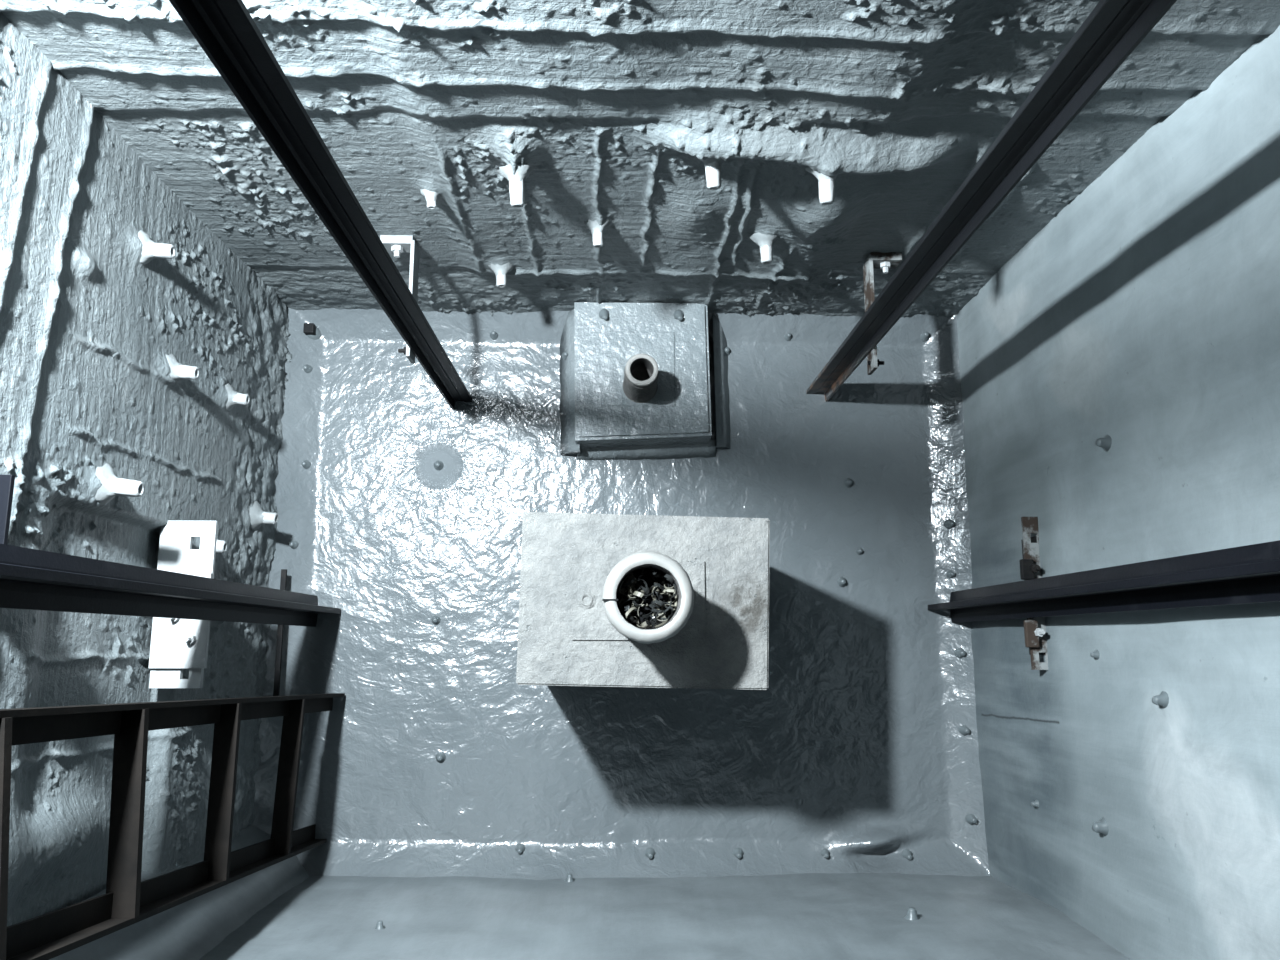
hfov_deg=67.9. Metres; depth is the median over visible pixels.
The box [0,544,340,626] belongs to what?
support beam
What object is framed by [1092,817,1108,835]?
stud
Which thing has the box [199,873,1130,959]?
wall
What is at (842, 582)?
stud
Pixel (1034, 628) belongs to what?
bracket
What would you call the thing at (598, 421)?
pedestal
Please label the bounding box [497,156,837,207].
pegs
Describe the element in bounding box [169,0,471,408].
support beam
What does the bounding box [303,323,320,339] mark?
peg
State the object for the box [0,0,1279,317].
wall
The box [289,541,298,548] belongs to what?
stud
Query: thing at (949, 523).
stud
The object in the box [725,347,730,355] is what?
stud
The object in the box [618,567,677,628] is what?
debris
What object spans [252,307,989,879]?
floor
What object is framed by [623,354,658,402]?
pipe
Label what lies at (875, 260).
bracket
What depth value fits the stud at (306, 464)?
2.40 m
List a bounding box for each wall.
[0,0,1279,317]
[0,12,291,926]
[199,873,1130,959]
[957,25,1279,959]
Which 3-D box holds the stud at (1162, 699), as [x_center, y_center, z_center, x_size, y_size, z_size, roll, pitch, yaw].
[0.843,0.356,1.536,0.030,0.031,0.032,0,80,-2]
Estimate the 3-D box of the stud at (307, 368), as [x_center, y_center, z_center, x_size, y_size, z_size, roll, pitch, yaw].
[-0.857,-0.287,2.439,0.026,0.024,0.026,0,80,-1]
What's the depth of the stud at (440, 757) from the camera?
2.30 m
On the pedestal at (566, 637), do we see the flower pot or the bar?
the flower pot
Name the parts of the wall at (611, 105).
rod, rod, rod, rod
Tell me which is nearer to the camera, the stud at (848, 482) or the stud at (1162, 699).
the stud at (1162, 699)
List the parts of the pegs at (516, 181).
rod, rod, rod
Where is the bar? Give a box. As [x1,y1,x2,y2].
[273,569,286,695]
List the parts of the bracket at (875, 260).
arm plate, wall leg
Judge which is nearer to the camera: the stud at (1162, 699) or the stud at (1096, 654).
the stud at (1162, 699)
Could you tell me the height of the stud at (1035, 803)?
0.020 m
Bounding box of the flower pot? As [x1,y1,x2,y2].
[602,551,693,643]
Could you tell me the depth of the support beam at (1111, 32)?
1.27 m
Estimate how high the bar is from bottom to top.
0.008 m
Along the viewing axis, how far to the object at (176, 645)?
1.75 m
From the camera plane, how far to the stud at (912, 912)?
1.84 m
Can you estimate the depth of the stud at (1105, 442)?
1.71 m
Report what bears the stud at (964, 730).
on the floor
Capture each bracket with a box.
[0,475,14,544]
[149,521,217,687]
[380,235,419,363]
[863,252,901,374]
[1019,517,1047,669]
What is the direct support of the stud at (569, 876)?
attached to the wall at (806, 916)
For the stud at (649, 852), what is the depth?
2.26 m
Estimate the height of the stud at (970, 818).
0.026 m
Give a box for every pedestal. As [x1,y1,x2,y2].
[516,512,769,689]
[559,302,730,459]
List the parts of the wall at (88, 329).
rod, rod, rod, rod, rod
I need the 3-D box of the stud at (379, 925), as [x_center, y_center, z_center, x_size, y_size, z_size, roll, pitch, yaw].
[-0.498,0.856,1.821,0.024,0.023,0.022,0,80,-2]
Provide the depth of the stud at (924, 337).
2.51 m
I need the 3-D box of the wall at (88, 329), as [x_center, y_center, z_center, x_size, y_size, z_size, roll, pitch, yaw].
[-0.853,0.030,1.130,0.097,2.600,1.468,1,80,-1]
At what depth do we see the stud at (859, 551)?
2.42 m
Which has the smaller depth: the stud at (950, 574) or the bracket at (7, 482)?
the bracket at (7, 482)
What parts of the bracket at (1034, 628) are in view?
wall leg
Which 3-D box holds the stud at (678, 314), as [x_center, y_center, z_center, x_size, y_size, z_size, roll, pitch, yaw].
[0.097,-0.412,2.381,0.027,0.032,0.030,20,80,2]
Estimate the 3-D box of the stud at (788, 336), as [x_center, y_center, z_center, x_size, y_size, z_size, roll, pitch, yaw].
[0.390,-0.379,2.495,0.024,0.021,0.023,0,80,-1]
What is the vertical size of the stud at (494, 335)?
0.024 m
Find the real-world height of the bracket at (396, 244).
0.055 m
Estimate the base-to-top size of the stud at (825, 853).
0.024 m
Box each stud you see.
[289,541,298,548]
[301,460,310,468]
[303,364,312,372]
[375,920,384,928]
[431,616,440,624]
[434,461,443,470]
[435,752,445,762]
[490,331,497,339]
[515,844,524,853]
[562,351,567,359]
[565,874,574,881]
[599,309,609,319]
[645,848,655,858]
[673,309,683,320]
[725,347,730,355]
[733,848,743,858]
[784,333,791,340]
[820,849,829,858]
[837,577,846,586]
[844,478,853,487]
[856,548,862,554]
[901,849,912,859]
[904,907,919,919]
[920,332,929,341]
[944,519,954,528]
[946,570,954,578]
[954,648,965,657]
[958,725,969,735]
[965,814,977,824]
[1031,799,1038,807]
[1090,650,1099,659]
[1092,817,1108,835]
[1095,435,1111,450]
[1152,691,1168,708]
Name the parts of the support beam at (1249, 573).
blade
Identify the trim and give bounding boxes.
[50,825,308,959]
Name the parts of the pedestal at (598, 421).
embedded plate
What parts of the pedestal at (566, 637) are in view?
embedded plate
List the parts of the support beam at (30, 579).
blade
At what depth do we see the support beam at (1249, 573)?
1.50 m
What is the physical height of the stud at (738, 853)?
0.026 m
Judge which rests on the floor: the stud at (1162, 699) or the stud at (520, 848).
the stud at (520, 848)
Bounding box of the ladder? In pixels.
[0,693,344,959]
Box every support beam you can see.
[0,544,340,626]
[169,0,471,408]
[806,0,1176,401]
[928,540,1279,622]
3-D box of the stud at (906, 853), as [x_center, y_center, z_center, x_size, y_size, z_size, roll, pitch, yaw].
[0.645,0.903,2.280,0.029,0.026,0.028,0,80,-1]
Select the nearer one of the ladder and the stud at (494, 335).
the ladder
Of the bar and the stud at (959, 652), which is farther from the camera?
the stud at (959, 652)
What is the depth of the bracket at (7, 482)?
1.19 m
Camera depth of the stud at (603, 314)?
2.37 m
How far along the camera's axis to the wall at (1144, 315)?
1.59 m
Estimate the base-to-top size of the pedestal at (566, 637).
0.617 m
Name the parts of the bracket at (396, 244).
wall leg, arm plate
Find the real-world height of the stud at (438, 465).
0.026 m
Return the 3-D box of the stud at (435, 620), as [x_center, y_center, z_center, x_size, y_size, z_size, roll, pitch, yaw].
[-0.508,0.348,2.361,0.026,0.024,0.026,0,80,-1]

